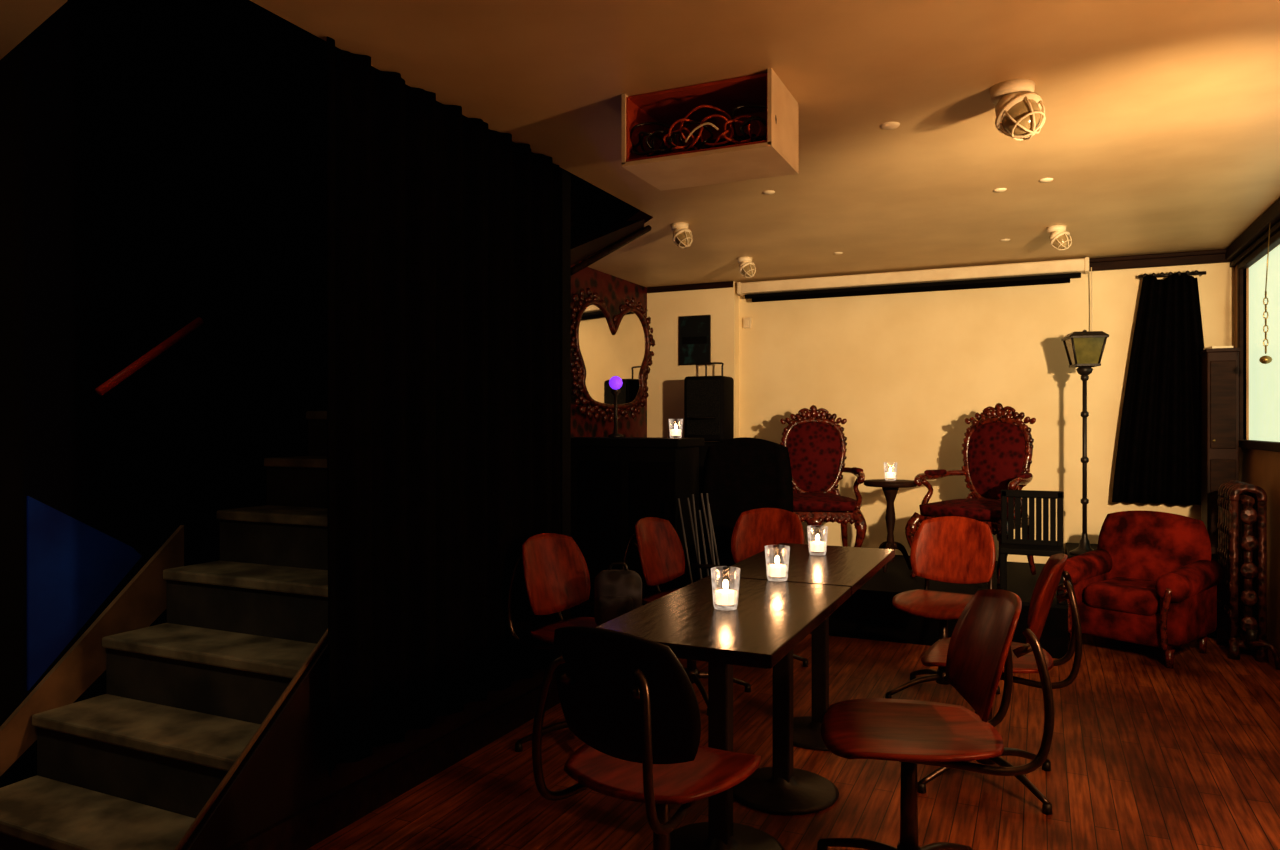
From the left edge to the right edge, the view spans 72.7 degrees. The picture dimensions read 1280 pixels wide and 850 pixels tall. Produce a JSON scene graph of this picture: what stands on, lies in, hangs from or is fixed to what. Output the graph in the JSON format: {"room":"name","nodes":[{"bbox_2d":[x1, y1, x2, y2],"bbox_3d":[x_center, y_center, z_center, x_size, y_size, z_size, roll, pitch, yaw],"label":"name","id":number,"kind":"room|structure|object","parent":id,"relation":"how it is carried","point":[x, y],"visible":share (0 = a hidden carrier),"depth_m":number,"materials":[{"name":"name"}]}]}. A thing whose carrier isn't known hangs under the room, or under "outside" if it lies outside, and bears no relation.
{"room":"entertainment venue","nodes":[
{"label":"entertainment venue","id":0,"kind":"room"},
{"bbox_2d":[0,0,646,787],"bbox_3d":[-1.741,-0.300,3.800,0.100,3.200,8.650,0,0,25],"label":"wall","id":1,"kind":"structure","parent":0,"point":[163,162],"depth_m":3.37,"materials":[{"name":"black paint"}]},
{"bbox_2d":[27,496,141,690],"bbox_3d":[-1.988,0.570,3.132,0.010,0.660,0.410,0,0,25],"label":"wall panel","id":2,"kind":"object","parent":1,"relation":"attached to","point":[73,566],"visible":1,"depth_m":3.04,"materials":[{"name":"paint"}]},
{"bbox_2d":[95,317,203,395],"bbox_3d":[-1.865,-0.266,3.285,0.106,0.324,0.429,0,0,25],"label":"handrail","id":3,"kind":"object","parent":1,"relation":"attached to","point":[180,336],"visible":1,"depth_m":3.24,"materials":[{"name":"red wood"}]},
{"bbox_2d":[571,288,654,421],"bbox_3d":[-0.239,-0.520,6.698,0.137,0.999,1.155,0,0,36],"label":"mirror","id":4,"kind":"object","parent":1,"relation":"attached to","point":[605,349],"visible":0.93,"depth_m":6.61,"materials":[{"name":"brown wood"}]},
{"bbox_2d":[592,185,639,224],"bbox_3d":[-0.834,-1.615,4.302,1.210,0.630,4.820,0,0,25],"label":"wall","id":5,"kind":"structure","parent":0,"point":[606,208],"depth_m":6.15,"materials":[{"name":"black paint"}]},
{"bbox_2d":[571,219,650,274],"bbox_3d":[-0.611,-0.957,4.836,1.068,0.466,0.937,0,0,25],"label":"stair underside","id":6,"kind":"structure","parent":5,"relation":"attached to","point":[588,240],"depth_m":4.65,"materials":[{"name":"brown wood"}]},
{"bbox_2d":[0,0,1279,286],"bbox_3d":[0.267,-1.250,2.877,4.520,0.100,8.850,0,0,25],"label":"ceiling","id":7,"kind":"structure","parent":0,"point":[1160,132],"depth_m":3.27,"materials":[{"name":"paint"}]},
{"bbox_2d":[326,36,560,776],"bbox_3d":[-0.675,-0.058,3.343,0.077,2.275,1.454,0,0,25],"label":"curtain","id":8,"kind":"object","parent":7,"relation":"hanging from","point":[443,357],"visible":0.96,"depth_m":3.11,"materials":[{"name":"fabric"}]},
{"bbox_2d":[671,222,692,247],"bbox_3d":[0.249,-1.126,5.197,0.135,0.148,0.128,0,0,8],"label":"ceiling light","id":9,"kind":"object","parent":7,"relation":"attached to","point":[682,236],"visible":1,"depth_m":5.16,"materials":[{"name":"white paint"}]},
{"bbox_2d":[622,68,798,190],"bbox_3d":[0.264,-1.069,3.203,0.564,0.262,0.360,0,0,25],"label":"box","id":10,"kind":"object","parent":7,"relation":"attached to","point":[743,128],"visible":1,"depth_m":3.15,"materials":[{"name":"white paint"}]},
{"bbox_2d":[737,257,755,277],"bbox_3d":[0.765,-1.126,6.247,0.135,0.148,0.128,0,0,8],"label":"ceiling light","id":11,"kind":"object","parent":7,"relation":"attached to","point":[746,266],"visible":1,"depth_m":6.21,"materials":[{"name":"white paint"}]},
{"bbox_2d":[763,190,774,194],"bbox_3d":[0.664,-1.195,4.483,0.064,0.010,0.064,0,0,25],"label":"smoke detector","id":12,"kind":"object","parent":7,"relation":"attached to","point":[769,192],"visible":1,"depth_m":4.47,"materials":[{"name":"white paint"}]},
{"bbox_2d":[879,122,899,129],"bbox_3d":[0.999,-1.194,3.481,0.080,0.012,0.080,0,0,25],"label":"smoke detector","id":13,"kind":"object","parent":7,"relation":"attached to","point":[887,125],"visible":1,"depth_m":3.47,"materials":[{"name":"white paint"}]},
{"bbox_2d":[993,188,1006,192],"bbox_3d":[1.837,-1.195,4.439,0.064,0.010,0.064,0,0,25],"label":"smoke detector","id":14,"kind":"object","parent":7,"relation":"attached to","point":[998,190],"visible":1,"depth_m":4.42,"materials":[{"name":"white paint"}]},
{"bbox_2d":[990,79,1045,140],"bbox_3d":[1.332,-1.100,3.073,0.182,0.200,0.172,0,0,25],"label":"ceiling light","id":15,"kind":"object","parent":7,"relation":"attached to","point":[1018,107],"visible":1,"depth_m":3.02,"materials":[{"name":"white paint"}]},
{"bbox_2d":[1039,178,1052,182],"bbox_3d":[1.988,-1.195,4.259,0.064,0.010,0.064,0,0,25],"label":"smoke detector","id":16,"kind":"object","parent":7,"relation":"attached to","point":[1045,180],"visible":1,"depth_m":4.24,"materials":[{"name":"white paint"}]},
{"bbox_2d":[1047,225,1071,250],"bbox_3d":[2.536,-1.126,5.266,0.135,0.148,0.128,0,0,13],"label":"ceiling light","id":17,"kind":"object","parent":7,"relation":"attached to","point":[1059,237],"visible":1,"depth_m":5.23,"materials":[{"name":"white paint"}]},
{"bbox_2d":[647,281,738,441],"bbox_3d":[0.450,0.050,7.487,0.800,2.500,0.120,0,0,25],"label":"wall","id":18,"kind":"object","parent":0,"point":[665,381],"depth_m":7.48,"materials":[{"name":"beige paint"}]},
{"bbox_2d":[307,633,1279,849],"bbox_3d":[0.267,1.350,2.877,4.520,0.100,8.850,0,0,25],"label":"floor","id":19,"kind":"structure","parent":0,"point":[1144,754],"depth_m":3.21,"materials":[{"name":"brown wood"}]},
{"bbox_2d":[0,411,327,849],"bbox_3d":[-1.284,0.514,3.414,0.975,1.572,2.010,0,0,25],"label":"staircase","id":20,"kind":"structure","parent":19,"relation":"on","point":[133,765],"depth_m":2.94,"materials":[{"name":"grey concrete"}]},
{"bbox_2d":[0,525,183,775],"bbox_3d":[-2.044,0.849,2.965,0.022,0.902,1.080,0,0,25],"label":"stringer","id":21,"kind":"object","parent":20,"relation":"attached to","point":[143,599],"visible":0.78,"depth_m":3.12,"materials":[{"name":"brown wood"}]},
{"bbox_2d":[174,629,559,849],"bbox_3d":[-0.840,0.501,3.127,0.060,1.598,2.140,0,0,25],"label":"panel","id":22,"kind":"object","parent":20,"relation":"attached to","point":[279,793],"visible":0.21,"depth_m":2.72,"materials":[{"name":"brown wood"}]},
{"bbox_2d":[506,533,597,751],"bbox_3d":[-0.239,0.879,3.551,0.533,0.842,0.444,0,0,34],"label":"chair","id":23,"kind":"object","parent":19,"relation":"on","point":[555,569],"visible":0.59,"depth_m":3.63,"materials":[{"name":"metal"}]},
{"bbox_2d":[594,562,641,625],"bbox_3d":[-0.090,0.702,3.586,0.198,0.277,0.198,0,0,8],"label":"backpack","id":24,"kind":"object","parent":23,"relation":"on","point":[617,593],"visible":0.78,"depth_m":3.52,"materials":[{"name":"fabric"}]},
{"bbox_2d":[571,437,704,617],"bbox_3d":[-0.193,0.691,5.634,1.120,1.218,0.504,0,0,25],"label":"bar counter","id":25,"kind":"object","parent":19,"relation":"on","point":[616,483],"depth_m":5.41,"materials":[{"name":"black paint"}]},
{"bbox_2d":[608,376,623,437],"bbox_3d":[-0.157,-0.118,5.642,0.100,0.400,0.100,0,0,25],"label":"light","id":26,"kind":"object","parent":25,"relation":"on","point":[615,382],"visible":1,"depth_m":5.62,"materials":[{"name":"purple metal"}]},
{"bbox_2d":[669,419,682,437],"bbox_3d":[0.225,0.022,5.466,0.092,0.121,0.092,0,0,11],"label":"glass","id":27,"kind":"object","parent":25,"relation":"on","point":[674,432],"visible":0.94,"depth_m":5.45,"materials":[{"name":"clear glass"}]},
{"bbox_2d":[684,362,733,440],"bbox_3d":[0.534,-0.188,6.977,0.340,0.656,0.414,0,0,25],"label":"loudspeaker","id":28,"kind":"object","parent":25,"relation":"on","point":[708,400],"visible":0.86,"depth_m":6.90,"materials":[{"name":"black paint"}]},
{"bbox_2d":[532,626,760,849],"bbox_3d":[0.031,0.879,2.142,0.444,0.842,0.533,0,0,34],"label":"chair","id":29,"kind":"object","parent":19,"relation":"on","point":[633,705],"visible":1,"depth_m":2.00,"materials":[{"name":"metal"}]},
{"bbox_2d":[621,517,750,715],"bbox_3d":[0.213,0.879,4.200,0.533,0.842,0.444,0,0,32],"label":"chair","id":30,"kind":"object","parent":19,"relation":"on","point":[659,547],"visible":0.48,"depth_m":4.28,"materials":[{"name":"metal"}]},
{"bbox_2d":[677,493,726,582],"bbox_3d":[0.377,0.842,4.938,0.173,0.900,0.415,0,0,-23],"label":"slatted chair","id":31,"kind":"object","parent":19,"relation":"on","point":[699,565],"visible":0.54,"depth_m":4.97,"materials":[{"name":"grey metal"}]},
{"bbox_2d":[687,437,792,584],"bbox_3d":[0.605,0.688,5.261,0.591,1.223,0.505,0,0,19],"label":"wingback armchair","id":32,"kind":"object","parent":19,"relation":"on","point":[742,474],"visible":0.4,"depth_m":5.40,"materials":[{"name":"fabric"}]},
{"bbox_2d":[596,543,894,849],"bbox_3d":[0.495,0.930,3.135,0.530,0.739,1.990,0,0,25],"label":"cafe table","id":33,"kind":"object","parent":19,"relation":"on","point":[770,618],"visible":0.84,"depth_m":2.83,"materials":[{"name":"paint"}]},
{"bbox_2d":[711,566,739,610],"bbox_3d":[0.262,0.501,2.664,0.092,0.121,0.092,0,0,25],"label":"glass","id":34,"kind":"object","parent":33,"relation":"on","point":[725,596],"visible":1,"depth_m":2.65,"materials":[{"name":"clear glass"}]},
{"bbox_2d":[765,545,789,581],"bbox_3d":[0.497,0.501,3.151,0.092,0.121,0.092,0,0,18],"label":"glass","id":35,"kind":"object","parent":33,"relation":"on","point":[773,570],"visible":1,"depth_m":3.13,"materials":[{"name":"clear glass"}]},
{"bbox_2d":[807,525,827,555],"bbox_3d":[0.770,0.501,3.773,0.092,0.121,0.092,0,0,-1],"label":"glass","id":36,"kind":"object","parent":33,"relation":"on","point":[814,546],"visible":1,"depth_m":3.75,"materials":[{"name":"clear glass"}]},
{"bbox_2d":[731,508,807,666],"bbox_3d":[0.645,0.879,4.614,0.444,0.842,0.533,0,0,22],"label":"chair","id":37,"kind":"object","parent":19,"relation":"on","point":[755,529],"visible":0.28,"depth_m":4.78,"materials":[{"name":"wood"}]},
{"bbox_2d":[817,589,1053,849],"bbox_3d":[0.789,0.879,2.405,0.565,0.842,0.470,0,0,6],"label":"chair","id":38,"kind":"object","parent":19,"relation":"on","point":[911,733],"visible":1,"depth_m":2.40,"materials":[{"name":"metal"}]},
{"bbox_2d":[810,555,1067,658],"bbox_3d":[1.221,1.150,6.197,3.240,0.300,1.550,0,0,25],"label":"stage platform","id":39,"kind":"object","parent":19,"relation":"on","point":[869,613],"visible":0.18,"depth_m":5.26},
{"bbox_2d":[780,405,866,546],"bbox_3d":[1.247,0.425,6.239,0.697,1.152,0.677,0,0,11],"label":"armchair","id":40,"kind":"object","parent":39,"relation":"on","point":[816,445],"visible":0.75,"depth_m":6.45,"materials":[{"name":"red fabric"}]},
{"bbox_2d":[864,479,916,572],"bbox_3d":[1.712,0.685,5.949,0.356,0.612,0.356,0,0,25],"label":"round side table","id":41,"kind":"object","parent":39,"relation":"on","point":[890,487],"visible":0.79,"depth_m":5.92,"materials":[{"name":"brown wood"}]},
{"bbox_2d":[884,462,896,479],"bbox_3d":[1.712,0.317,5.949,0.092,0.121,0.092,0,0,21],"label":"glass","id":42,"kind":"object","parent":41,"relation":"on","point":[890,474],"visible":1,"depth_m":5.93,"materials":[{"name":"clear glass"}]},
{"bbox_2d":[905,403,1035,588],"bbox_3d":[2.214,0.425,5.705,0.677,1.152,0.697,0,0,-43],"label":"armchair","id":43,"kind":"object","parent":39,"relation":"on","point":[997,451],"visible":0.81,"depth_m":5.81,"materials":[{"name":"red fabric"}]},
{"bbox_2d":[999,490,1064,603],"bbox_3d":[2.257,0.692,5.016,0.338,0.616,0.250,0,0,25],"label":"slatted chair","id":44,"kind":"object","parent":39,"relation":"on","point":[1017,546],"visible":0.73,"depth_m":5.08,"materials":[{"name":"paint"}]},
{"bbox_2d":[1061,330,1108,555],"bbox_3d":[2.915,0.113,5.704,0.235,1.475,0.235,0,0,13],"label":"floor lamp","id":45,"kind":"object","parent":39,"relation":"on","point":[1084,349],"visible":0.95,"depth_m":5.67,"materials":[{"name":"black metal"}]},
{"bbox_2d":[1200,346,1239,554],"bbox_3d":[3.768,0.162,5.656,0.180,1.336,0.274,0,0,25],"label":"cabinet","id":46,"kind":"object","parent":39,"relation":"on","point":[1219,364],"visible":0.74,"depth_m":5.56,"materials":[{"name":"brown wood"}]},
{"bbox_2d":[885,516,999,714],"bbox_3d":[1.472,0.879,4.190,0.444,0.842,0.533,0,0,33],"label":"chair","id":47,"kind":"object","parent":19,"relation":"on","point":[948,549],"visible":0.71,"depth_m":4.29,"materials":[{"name":"metal"}]},
{"bbox_2d":[917,553,1081,814],"bbox_3d":[1.304,0.879,3.165,0.533,0.842,0.444,0,0,25],"label":"chair","id":48,"kind":"object","parent":19,"relation":"on","point":[1046,586],"visible":0.63,"depth_m":3.04,"materials":[{"name":"metal"}]},
{"bbox_2d":[1064,511,1224,668],"bbox_3d":[2.865,0.903,5.005,0.686,0.794,0.716,0,0,-39],"label":"armchair","id":49,"kind":"object","parent":19,"relation":"on","point":[1151,578],"visible":0.83,"depth_m":4.92,"materials":[{"name":"red fabric"}]},
{"bbox_2d":[1216,481,1279,669],"bbox_3d":[3.418,0.815,4.896,0.219,0.976,0.547,0,0,25],"label":"radiator","id":50,"kind":"object","parent":19,"relation":"on","point":[1242,518],"visible":0.98,"depth_m":4.82,"materials":[{"name":"metal"}]},
{"bbox_2d":[739,262,1234,563],"bbox_3d":[2.095,-0.300,6.852,4.520,3.200,0.100,0,0,25],"label":"wall","id":51,"kind":"structure","parent":0,"point":[905,372],"depth_m":6.67,"materials":[{"name":"beige paint"}]},
{"bbox_2d":[679,315,710,365],"bbox_3d":[0.465,-0.720,7.401,0.286,0.420,0.014,0,0,25],"label":"poster","id":52,"kind":"object","parent":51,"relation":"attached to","point":[694,331],"visible":0.94,"depth_m":7.39,"materials":[{"name":"black paper"}]},
{"bbox_2d":[743,317,751,327],"bbox_3d":[0.903,-0.860,7.324,0.070,0.090,0.038,0,0,25],"label":"switch box","id":53,"kind":"object","parent":51,"relation":"attached to","point":[747,322],"visible":1,"depth_m":7.31,"materials":[{"name":"white paint"}]},
{"bbox_2d":[737,257,1092,330],"bbox_3d":[2.022,-0.818,6.725,2.624,0.735,0.130,0,0,25],"label":"projection screen","id":54,"kind":"object","parent":51,"relation":"attached to","point":[1055,271],"visible":0.91,"depth_m":6.62,"materials":[{"name":"white paint"}]},
{"bbox_2d":[647,249,1232,292],"bbox_3d":[2.050,-1.153,6.742,4.312,0.095,0.088,0,0,24],"label":"trim","id":55,"kind":"structure","parent":51,"relation":"attached to","point":[1217,255],"depth_m":6.10,"materials":[{"name":"brown wood"}]},
{"bbox_2d":[1112,270,1205,504],"bbox_3d":[3.601,-0.255,6.009,0.607,1.591,0.172,0,0,25],"label":"drape","id":56,"kind":"object","parent":51,"relation":"hanging from","point":[1158,458],"visible":0.93,"depth_m":5.97,"materials":[{"name":"fabric"}]},
{"bbox_2d":[1065,542,1217,637],"bbox_3d":[3.379,1.075,5.755,1.000,0.450,0.730,0,0,25],"label":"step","id":57,"kind":"structure","parent":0,"point":[1068,546],"depth_m":5.73,"materials":[{"name":"black"}]},
{"bbox_2d":[1235,244,1279,656],"bbox_3d":[2.274,0.000,1.953,0.100,2.600,8.650,0,0,25],"label":"wall","id":58,"kind":"structure","parent":0,"point":[1261,468],"depth_m":5.01,"materials":[{"name":"beige paint"}]},
{"bbox_2d":[1225,198,1279,266],"bbox_3d":[2.202,-1.133,1.987,0.060,0.125,8.650,0,0,25],"label":"trim","id":59,"kind":"structure","parent":58,"relation":"attached to","point":[1252,238],"depth_m":5.15,"materials":[{"name":"brown wood"}]},
{"bbox_2d":[1237,231,1279,451],"bbox_3d":[3.445,-0.458,4.624,0.085,1.205,2.380,0,0,25],"label":"window","id":60,"kind":"structure","parent":58,"relation":"in","point":[1264,379],"depth_m":5.32,"materials":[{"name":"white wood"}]},
{"bbox_2d":[1259,222,1271,363],"bbox_3d":[3.450,-0.728,4.797,0.057,0.784,0.060,0,0,25],"label":"hanging chain","id":61,"kind":"object","parent":58,"relation":"hanging from","point":[1265,359],"visible":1,"depth_m":4.79,"materials":[{"name":"gold metal"}]}
]}

